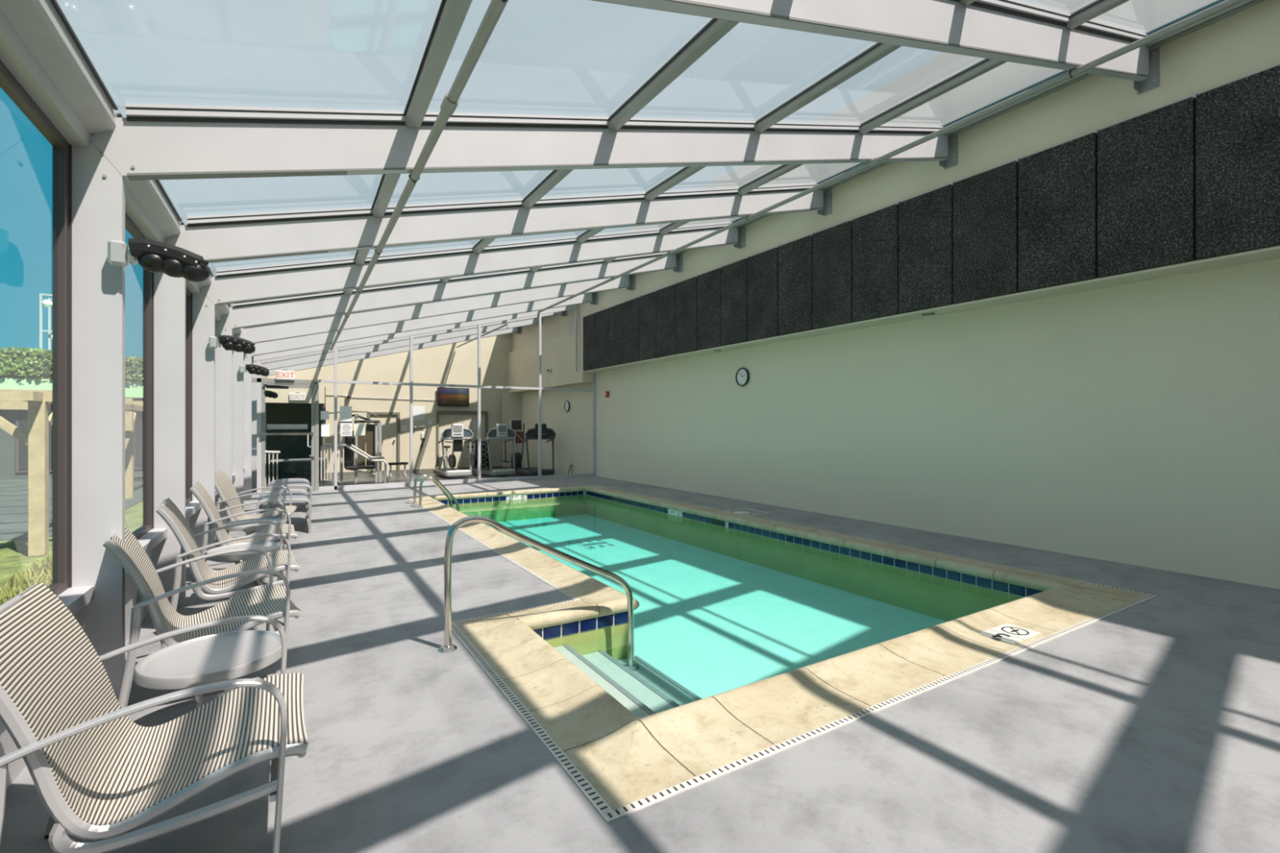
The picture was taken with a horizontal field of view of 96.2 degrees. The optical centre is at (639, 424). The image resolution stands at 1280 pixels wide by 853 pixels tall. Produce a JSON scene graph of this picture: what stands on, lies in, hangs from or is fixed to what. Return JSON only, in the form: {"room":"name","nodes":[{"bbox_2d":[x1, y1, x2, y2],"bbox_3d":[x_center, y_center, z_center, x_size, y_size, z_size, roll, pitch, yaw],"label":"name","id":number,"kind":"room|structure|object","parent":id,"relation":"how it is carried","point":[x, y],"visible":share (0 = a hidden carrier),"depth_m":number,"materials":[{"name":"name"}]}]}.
{"room":"indoor swimming pool","nodes":[
{"label":"indoor swimming pool","id":0,"kind":"room"},
{"bbox_2d":[0,0,266,790],"bbox_3d":[-4.847,0.040,6.351,0.324,3.520,27.308,0,0,-31],"label":"wall","id":1,"kind":"structure","parent":0,"point":[39,46],"depth_m":3.06,"materials":[{"name":"white paint"}]},
{"bbox_2d":[0,59,71,595],"bbox_3d":[-2.491,-0.305,2.156,0.054,2.300,1.896,0,0,-31],"label":"window","id":2,"kind":"structure","parent":1,"relation":"in","point":[61,148],"depth_m":2.91,"materials":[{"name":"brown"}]},
{"bbox_2d":[124,212,153,539],"bbox_3d":[-3.492,-0.305,3.842,0.054,2.300,1.896,0,0,-31],"label":"window","id":3,"kind":"structure","parent":1,"relation":"in","point":[148,277],"depth_m":4.59,"materials":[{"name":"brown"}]},
{"bbox_2d":[107,238,210,282],"bbox_3d":[-2.606,-0.894,3.127,0.429,0.192,0.144,0,0,-32],"label":"floodlight","id":4,"kind":"object","parent":1,"relation":"attached to","point":[153,256],"visible":1,"depth_m":3.08,"materials":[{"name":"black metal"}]},
{"bbox_2d":[186,287,192,504],"bbox_3d":[-4.492,-0.305,5.527,0.054,2.300,1.896,0,0,-31],"label":"window","id":5,"kind":"structure","parent":1,"relation":"in","point":[188,295],"depth_m":6.28,"materials":[{"name":"grey"}]},
{"bbox_2d":[208,335,255,353],"bbox_3d":[-4.607,-0.909,6.498,0.429,0.192,0.144,0,0,-32],"label":"floodlight","id":6,"kind":"object","parent":1,"relation":"attached to","point":[236,344],"visible":1,"depth_m":6.45,"materials":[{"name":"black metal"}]},
{"bbox_2d":[239,364,269,376],"bbox_3d":[-6.617,-0.939,9.864,0.429,0.192,0.144,0,0,-32],"label":"floodlight","id":7,"kind":"object","parent":1,"relation":"attached to","point":[252,369],"visible":1,"depth_m":9.82,"materials":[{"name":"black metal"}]},
{"bbox_2d":[265,390,278,398],"bbox_3d":[-8.978,-0.739,13.848,0.429,0.192,0.144,0,0,-32],"label":"floodlight","id":8,"kind":"object","parent":1,"relation":"attached to","point":[268,393],"visible":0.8,"depth_m":13.83,"materials":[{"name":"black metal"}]},
{"bbox_2d":[265,333,521,483],"bbox_3d":[-8.640,-1.400,20.312,9.200,6.200,5.750,0,0,-32],"label":"wall","id":9,"kind":"structure","parent":0,"point":[446,364],"depth_m":20.66,"materials":[{"name":"beige paint"}]},
{"bbox_2d":[288,392,306,400],"bbox_3d":[-9.683,-0.806,16.247,0.400,0.232,0.057,0,0,-32],"label":"exit sign","id":10,"kind":"object","parent":9,"relation":"attached to","point":[297,396],"visible":1,"depth_m":16.22,"materials":[{"name":"white plastic"}]},
{"bbox_2d":[367,412,399,475],"bbox_3d":[-8.915,0.630,19.966,1.030,2.140,0.250,0,0,-32],"label":"door","id":11,"kind":"structure","parent":9,"relation":"in","point":[390,421],"depth_m":20.02,"materials":[{"name":"yellow paint"}]},
{"bbox_2d":[401,425,407,431],"bbox_3d":[-8.304,0.120,20.243,0.180,0.220,0.008,0,0,-32],"label":"notice sheet","id":12,"kind":"object","parent":9,"relation":"attached to","point":[404,428],"visible":1,"depth_m":20.24,"materials":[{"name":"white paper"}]},
{"bbox_2d":[413,405,424,420],"bbox_3d":[-7.896,-0.420,20.495,0.400,0.500,0.008,0,0,-32],"label":"notice sheet","id":13,"kind":"object","parent":9,"relation":"attached to","point":[418,411],"visible":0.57,"depth_m":20.49,"materials":[{"name":"white paper"}]},
{"bbox_2d":[413,425,424,429],"bbox_3d":[-7.884,0.080,20.443,0.419,0.160,0.145,0,0,-32],"label":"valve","id":14,"kind":"object","parent":9,"relation":"attached to","point":[415,427],"visible":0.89,"depth_m":20.39,"materials":[{"name":"metal"}]},
{"bbox_2d":[420,432,425,450],"bbox_3d":[-7.771,0.620,20.544,0.165,0.680,0.057,0,0,-32],"label":"wall telephone","id":15,"kind":"object","parent":9,"relation":"attached to","point":[423,434],"visible":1,"depth_m":20.52,"materials":[{"name":"white plastic"}]},
{"bbox_2d":[427,417,432,425],"bbox_3d":[-7.563,-0.120,20.698,0.160,0.240,0.010,0,0,-32],"label":"notice sheet","id":16,"kind":"object","parent":9,"relation":"attached to","point":[429,420],"visible":1,"depth_m":20.70,"materials":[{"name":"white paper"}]},
{"bbox_2d":[437,386,469,406],"bbox_3d":[-6.853,-1.020,21.071,1.140,0.680,0.132,0,0,-32],"label":"television","id":17,"kind":"object","parent":9,"relation":"attached to","point":[446,397],"visible":1,"depth_m":21.01,"materials":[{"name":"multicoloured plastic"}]},
{"bbox_2d":[436,410,488,469],"bbox_3d":[-6.619,0.590,21.387,1.890,2.220,0.240,0,0,-32],"label":"door","id":18,"kind":"structure","parent":9,"relation":"in","point":[444,421],"depth_m":21.31,"materials":[{"name":"yellow paint"}]},
{"bbox_2d":[473,420,477,429],"bbox_3d":[-6.142,0.000,21.633,0.260,0.340,0.010,0,0,-32],"label":"notice sheet","id":19,"kind":"object","parent":18,"relation":"attached to","point":[475,422],"visible":0.6,"depth_m":21.60,"materials":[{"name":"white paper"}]},
{"bbox_2d":[251,304,595,492],"bbox_3d":[-5.017,-1.116,14.560,8.735,5.232,0.125,0,0,-32],"label":"wall","id":20,"kind":"structure","parent":0,"point":[259,358],"depth_m":14.16,"materials":[{"name":"white metal"}]},
{"bbox_2d":[275,368,294,380],"bbox_3d":[-7.860,-1.116,12.736,0.360,0.232,0.057,0,0,-32],"label":"exit sign","id":21,"kind":"object","parent":20,"relation":"attached to","point":[285,374],"visible":1,"depth_m":12.71,"materials":[{"name":"white plastic"}]},
{"bbox_2d":[260,382,315,492],"bbox_3d":[-7.839,0.285,12.802,1.035,2.410,0.187,0,0,-32],"label":"door","id":22,"kind":"structure","parent":20,"relation":"in","point":[312,387],"depth_m":12.84,"materials":[{"name":"metal"}]},
{"bbox_2d":[263,382,288,388],"bbox_3d":[-7.992,-0.858,12.627,0.460,0.115,0.115,0,0,-32],"label":"door closer","id":23,"kind":"object","parent":22,"relation":"attached to","point":[273,386],"depth_m":12.60,"materials":[{"name":"black metal"}]},
{"bbox_2d":[320,410,328,419],"bbox_3d":[-7.238,-0.220,13.194,0.170,0.200,0.008,0,0,-32],"label":"notice sheet","id":24,"kind":"object","parent":20,"relation":"attached to","point":[324,415],"visible":1,"depth_m":13.19,"materials":[{"name":"white paper"}]},
{"bbox_2d":[320,423,329,436],"bbox_3d":[-7.229,0.120,13.200,0.170,0.290,0.008,0,0,-32],"label":"notice sheet","id":25,"kind":"object","parent":20,"relation":"attached to","point":[325,428],"visible":1,"depth_m":13.19,"materials":[{"name":"white paper"}]},
{"bbox_2d":[339,405,351,421],"bbox_3d":[-6.872,-0.260,13.420,0.250,0.360,0.008,0,0,-32],"label":"notice sheet","id":26,"kind":"object","parent":20,"relation":"attached to","point":[345,412],"visible":1,"depth_m":13.41,"materials":[{"name":"white paper"}]},
{"bbox_2d":[340,422,351,435],"bbox_3d":[-6.863,0.110,13.425,0.240,0.300,0.010,0,0,-32],"label":"notice sheet","id":27,"kind":"object","parent":20,"relation":"attached to","point":[345,428],"visible":1,"depth_m":13.42,"materials":[{"name":"white paper"}]},
{"bbox_2d":[354,423,364,435],"bbox_3d":[-6.625,0.110,13.572,0.240,0.280,0.008,0,0,-32],"label":"notice sheet","id":28,"kind":"object","parent":20,"relation":"attached to","point":[359,428],"visible":1,"depth_m":13.57,"materials":[{"name":"white paper"}]},
{"bbox_2d":[0,471,1279,852],"bbox_3d":[-2.542,1.600,10.415,9.200,0.200,29.200,0,0,-32],"label":"floor","id":29,"kind":"structure","parent":0,"point":[1153,725],"depth_m":2.73,"materials":[{"name":"paint"}]},
{"bbox_2d":[0,582,308,852],"bbox_3d":[-1.648,1.032,1.992,0.846,0.942,0.748,0,0,-32],"label":"armchair","id":30,"kind":"object","parent":29,"relation":"on","point":[100,775],"visible":1,"depth_m":1.85,"materials":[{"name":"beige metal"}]},
{"bbox_2d":[102,526,301,708],"bbox_3d":[-2.496,1.032,3.317,0.846,0.942,0.748,0,0,-39],"label":"armchair","id":31,"kind":"object","parent":29,"relation":"on","point":[274,602],"visible":0.78,"depth_m":3.24,"materials":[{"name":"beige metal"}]},
{"bbox_2d":[133,630,281,708],"bbox_3d":[-2.036,1.295,2.751,0.584,0.420,0.584,0,0,-32],"label":"round side table","id":32,"kind":"object","parent":29,"relation":"on","point":[229,655],"visible":0.71,"depth_m":2.69,"materials":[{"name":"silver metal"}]},
{"bbox_2d":[155,497,299,626],"bbox_3d":[-3.132,1.032,4.403,0.846,0.942,0.748,0,0,-36],"label":"armchair","id":33,"kind":"object","parent":29,"relation":"on","point":[282,560],"visible":0.81,"depth_m":4.27,"materials":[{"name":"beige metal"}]},
{"bbox_2d":[189,481,297,591],"bbox_3d":[-3.898,1.032,5.682,0.846,0.942,0.748,0,0,-35],"label":"armchair","id":34,"kind":"object","parent":29,"relation":"on","point":[215,520],"visible":0.63,"depth_m":5.59,"materials":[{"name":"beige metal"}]},
{"bbox_2d":[204,541,284,599],"bbox_3d":[-3.471,1.295,5.061,0.584,0.420,0.584,0,0,41],"label":"round side table","id":35,"kind":"object","parent":29,"relation":"on","point":[267,546],"visible":0.43,"depth_m":5.04,"materials":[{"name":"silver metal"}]},
{"bbox_2d":[222,518,284,561],"bbox_3d":[-4.306,1.295,6.415,0.584,0.420,0.584,0,0,-37],"label":"round side table","id":36,"kind":"object","parent":29,"relation":"on","point":[255,526],"visible":0.41,"depth_m":6.29,"materials":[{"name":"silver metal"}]},
{"bbox_2d":[214,469,296,541],"bbox_3d":[-4.778,1.032,7.114,0.846,0.942,0.748,0,0,-25],"label":"armchair","id":37,"kind":"object","parent":29,"relation":"on","point":[228,496],"visible":0.66,"depth_m":7.04,"materials":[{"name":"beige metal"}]},
{"bbox_2d":[265,450,279,487],"bbox_3d":[-8.836,1.154,13.701,0.433,1.091,0.066,0,0,-32],"label":"stair railing","id":38,"kind":"object","parent":29,"relation":"on","point":[268,452],"visible":0.5,"depth_m":13.70,"materials":[{"name":"white metal"}]},
{"bbox_2d":[255,488,311,533],"bbox_3d":[-5.204,1.255,8.398,0.654,0.490,1.435,0,0,-32],"label":"bench","id":39,"kind":"object","parent":29,"relation":"on","point":[298,495],"visible":0.84,"depth_m":8.25,"materials":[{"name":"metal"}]},
{"bbox_2d":[266,478,311,513],"bbox_3d":[-6.222,1.255,10.203,0.654,0.490,1.435,0,0,-32],"label":"bench","id":40,"kind":"object","parent":29,"relation":"on","point":[289,482],"visible":0.84,"depth_m":10.06,"materials":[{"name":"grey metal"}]},
{"bbox_2d":[270,457,326,479],"bbox_3d":[-9.293,1.320,15.652,1.300,0.760,0.700,0,0,-32],"label":"folding table","id":41,"kind":"object","parent":29,"relation":"on","point":[322,459],"visible":0.71,"depth_m":15.41,"materials":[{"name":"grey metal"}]},
{"bbox_2d":[320,410,383,485],"bbox_3d":[-8.074,0.651,16.109,1.575,2.098,1.100,0,0,-32],"label":"cable machine","id":42,"kind":"object","parent":29,"relation":"on","point":[368,442],"visible":0.7,"depth_m":16.46,"materials":[{"name":"silver metal"}]},
{"bbox_2d":[320,443,388,486],"bbox_3d":[-7.557,1.084,15.253,1.645,1.231,0.766,0,0,-32],"label":"stair railing","id":43,"kind":"object","parent":29,"relation":"on","point":[364,454],"visible":0.8,"depth_m":14.92,"materials":[{"name":"white metal"}]},
{"bbox_2d":[387,462,408,477],"bbox_3d":[-8.021,1.470,19.020,0.620,0.460,0.450,0,0,-32],"label":"weight bench","id":44,"kind":"object","parent":29,"relation":"on","point":[390,464],"visible":0.91,"depth_m":18.92,"materials":[{"name":"black plastic"}]},
{"bbox_2d":[444,440,456,468],"bbox_3d":[-6.795,1.120,20.473,0.539,1.120,1.100,0,0,-40],"label":"exercise bike","id":45,"kind":"object","parent":29,"relation":"on","point":[451,460],"visible":0.56,"depth_m":20.23,"materials":[{"name":"grey"}]},
{"bbox_2d":[433,423,473,477],"bbox_3d":[-6.226,0.805,18.986,1.042,1.690,1.940,0,0,-32],"label":"treadmill","id":46,"kind":"object","parent":29,"relation":"on","point":[457,433],"visible":1,"depth_m":18.34,"materials":[{"name":"grey"}]},
{"bbox_2d":[445,469,471,477],"bbox_3d":[-5.801,1.540,18.297,0.800,0.200,0.320,0,0,-32],"label":"hood","id":47,"kind":"object","parent":46,"relation":"attached to","point":[462,473],"depth_m":18.17,"materials":[{"name":"silver metal"}]},
{"bbox_2d":[465,440,481,473],"bbox_3d":[-6.015,1.120,20.549,0.539,1.120,1.100,0,0,-32],"label":"exercise bike","id":48,"kind":"object","parent":29,"relation":"on","point":[473,456],"visible":0.49,"depth_m":20.23,"materials":[{"name":"grey metal"}]},
{"bbox_2d":[475,439,489,467],"bbox_3d":[-5.891,1.125,21.530,0.500,1.155,0.260,0,0,-32],"label":"dumbbell rack","id":49,"kind":"object","parent":29,"relation":"on","point":[486,456],"visible":0.57,"depth_m":21.46,"materials":[{"name":"black metal"}]},
{"bbox_2d":[468,476,511,479],"bbox_3d":[-4.551,1.688,17.869,1.600,0.020,0.900,0,0,-32],"label":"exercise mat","id":50,"kind":"object","parent":29,"relation":"on","point":[502,477],"visible":0.22,"depth_m":18.18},
{"bbox_2d":[471,423,516,475],"bbox_3d":[-4.960,0.805,19.293,1.042,1.690,1.940,0,0,-39],"label":"treadmill","id":51,"kind":"object","parent":29,"relation":"on","point":[501,431],"visible":0.95,"depth_m":18.66,"materials":[{"name":"grey metal"}]},
{"bbox_2d":[489,468,515,475],"bbox_3d":[-4.456,1.540,18.659,0.800,0.200,0.320,0,0,-39],"label":"hood","id":52,"kind":"object","parent":51,"relation":"attached to","point":[504,472],"depth_m":18.50,"materials":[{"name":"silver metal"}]},
{"bbox_2d":[500,418,524,470],"bbox_3d":[-4.616,0.725,20.795,0.764,1.870,1.350,0,0,-32],"label":"elliptical trainer","id":53,"kind":"object","parent":29,"relation":"on","point":[516,424],"visible":0.65,"depth_m":20.44,"materials":[{"name":"grey"}]},
{"bbox_2d":[515,431,523,443],"bbox_3d":[-4.284,0.440,20.404,0.294,0.420,0.064,0,0,-32],"label":"towel","id":54,"kind":"object","parent":53,"relation":"hanging from","point":[519,437],"visible":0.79,"depth_m":20.38,"materials":[{"name":"red fabric"}]},
{"bbox_2d":[515,423,555,475],"bbox_3d":[-3.551,0.805,19.340,1.042,1.690,1.940,0,0,-26],"label":"treadmill","id":55,"kind":"object","parent":29,"relation":"on","point":[546,433],"visible":0.88,"depth_m":18.63,"materials":[{"name":"grey"}]},
{"bbox_2d":[529,468,554,475],"bbox_3d":[-3.197,1.540,18.611,0.800,0.200,0.320,0,0,-26],"label":"hood","id":56,"kind":"object","parent":55,"relation":"attached to","point":[547,471],"depth_m":18.50,"materials":[{"name":"grey plastic"}]},
{"bbox_2d":[724,508,768,515],"bbox_3d":[1.810,1.494,9.872,0.582,0.013,0.612,0,0,-32],"label":"lid","id":57,"kind":"object","parent":29,"relation":"on","point":[737,512],"visible":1,"depth_m":9.79,"materials":[{"name":"white plastic"}]},
{"bbox_2d":[405,485,1157,823],"bbox_3d":[-0.621,1.776,8.184,5.470,0.647,10.775,0,0,-32],"label":"swimming pool","id":58,"kind":"object","parent":29,"relation":"in","point":[756,639],"visible":0.95,"depth_m":5.04,"materials":[{"name":"teal liquid"}]},
{"bbox_2d":[411,475,459,511],"bbox_3d":[-3.850,1.476,10.854,0.788,1.048,0.636,0,0,-32],"label":"pool ladder","id":59,"kind":"object","parent":58,"relation":"attached to","point":[436,482],"visible":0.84,"depth_m":10.78,"materials":[{"name":"silver metal"}]},
{"bbox_2d":[438,515,639,671],"bbox_3d":[-0.676,1.280,4.212,1.552,1.320,0.124,0,0,-32],"label":"stair handrail","id":60,"kind":"object","parent":58,"relation":"attached to","point":[447,647],"visible":0.98,"depth_m":4.05,"materials":[{"name":"silver metal"}]},
{"bbox_2d":[56,0,1266,376],"bbox_3d":[-1.385,-2.565,8.573,8.804,2.515,27.550,0,0,-32],"label":"ceiling","id":61,"kind":"structure","parent":0,"point":[587,143],"depth_m":4.55,"materials":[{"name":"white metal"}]},
{"bbox_2d":[329,0,508,351],"bbox_3d":[-2.286,-1.735,5.169,0.108,0.197,18.601,0,0,-31],"label":"pipe","id":62,"kind":"object","parent":61,"relation":"hanging from","point":[451,101],"visible":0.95,"depth_m":3.11,"materials":[{"name":"metal"}]},
{"bbox_2d":[456,323,507,347],"bbox_3d":[-5.238,-2.813,18.698,0.054,0.149,5.668,0,0,-32],"label":"pipe","id":63,"kind":"object","parent":61,"relation":"hanging from","point":[506,324],"visible":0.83,"depth_m":17.96,"materials":[{"name":"metal"}]},
{"bbox_2d":[537,0,1245,317],"bbox_3d":[2.009,-2.904,7.320,0.075,0.249,17.756,0,0,-32],"label":"beam","id":64,"kind":"structure","parent":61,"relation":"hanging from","point":[1220,6],"depth_m":5.38,"materials":[{"name":"metal"}]},
{"bbox_2d":[508,0,1279,589],"bbox_3d":[1.976,-1.400,11.202,0.823,6.800,31.000,0,0,-32],"label":"wall","id":65,"kind":"structure","parent":0,"point":[1095,372],"depth_m":7.00,"materials":[{"name":"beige paint"}]},
{"bbox_2d":[564,400,569,412],"bbox_3d":[-2.342,-0.600,18.467,0.050,0.370,0.370,0,0,-32],"label":"wall clock","id":66,"kind":"object","parent":65,"relation":"attached to","point":[566,406],"visible":1,"depth_m":18.47,"materials":[{"name":"black plastic"}]},
{"bbox_2d":[568,462,573,474],"bbox_3d":[-2.178,1.437,18.162,0.092,0.493,0.333,0,0,-32],"label":"power cord","id":67,"kind":"object","parent":65,"relation":"attached to","point":[571,464],"visible":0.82,"depth_m":18.13,"materials":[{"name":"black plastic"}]},
{"bbox_2d":[604,391,608,397],"bbox_3d":[-0.925,-0.860,16.145,0.075,0.170,0.130,0,0,-32],"label":"fire alarm box","id":68,"kind":"object","parent":65,"relation":"attached to","point":[606,393],"visible":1,"depth_m":16.09,"materials":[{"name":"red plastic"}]},
{"bbox_2d":[735,367,749,386],"bbox_3d":[2.028,-0.950,11.375,0.050,0.370,0.370,0,0,-32],"label":"wall clock","id":69,"kind":"object","parent":65,"relation":"attached to","point":[742,376],"visible":1,"depth_m":11.37,"materials":[{"name":"black plastic"}]},
{"bbox_2d":[922,312,935,315],"bbox_3d":[3.944,-1.517,7.857,0.170,0.006,0.170,0,0,-32],"label":"recessed light","id":70,"kind":"object","parent":65,"relation":"in","point":[926,313],"visible":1,"depth_m":7.85,"materials":[{"name":"grey metal"}]},
{"label":"outside","id":71,"kind":"structure","parent":0,"visible":0},
{"bbox_2d":[0,501,142,600],"bbox_3d":[-39.103,1.620,5.269,58.950,0.001,90.000,0,0,-32],"label":"lawn","id":72,"kind":"structure","parent":71,"point":[14,557],"depth_m":7.26,"materials":[{"name":"green plant"}]},
{"bbox_2d":[0,553,52,605],"bbox_3d":[-4.887,1.555,4.624,1.436,0.130,6.096,0,0,-32],"label":"grass","id":73,"kind":"structure","parent":72,"relation":"on","point":[22,584],"depth_m":5.80,"materials":[{"name":"green plant"}]},
{"bbox_2d":[0,377,142,479],"bbox_3d":[-27.073,0.135,14.150,28.750,2.970,5.500,0,0,-32],"label":"building","id":74,"kind":"structure","parent":72,"relation":"on","point":[13,452],"depth_m":16.88,"materials":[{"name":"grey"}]},
{"bbox_2d":[39,293,52,351],"bbox_3d":[-19.276,-2.803,19.080,0.760,2.905,0.948,0,0,-32],"label":"frame","id":75,"kind":"object","parent":74,"relation":"on","point":[46,303],"visible":0.42,"depth_m":18.60,"materials":[{"name":"grey metal"}]},
{"bbox_2d":[42,299,52,339],"bbox_3d":[-19.174,-3.400,18.725,0.447,1.360,0.235,0,0,-32],"label":"lamp","id":76,"kind":"object","parent":75,"relation":"attached to","point":[46,303],"depth_m":18.62,"materials":[{"name":"white plastic"}]},
{"bbox_2d":[0,346,142,382],"bbox_3d":[-19.003,-1.809,16.246,12.809,0.914,1.010,0,0,-32],"label":"hedge","id":77,"kind":"object","parent":74,"relation":"on","point":[15,362],"visible":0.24,"depth_m":16.66,"materials":[{"name":"green plant"}]},
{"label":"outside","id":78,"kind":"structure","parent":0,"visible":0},
{"bbox_2d":[0,475,142,541],"bbox_3d":[-23.189,1.610,6.560,27.400,0.020,12.500,0,0,-32],"label":"patio","id":79,"kind":"structure","parent":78,"point":[13,492],"depth_m":11.50,"materials":[{"name":"wood"}]},
{"bbox_2d":[0,389,142,556],"bbox_3d":[-12.371,0.575,10.983,5.300,2.090,12.481,0,0,-32],"label":"pergola","id":80,"kind":"object","parent":79,"relation":"on","point":[38,403],"visible":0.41,"depth_m":7.09,"materials":[{"name":"brown wood"}]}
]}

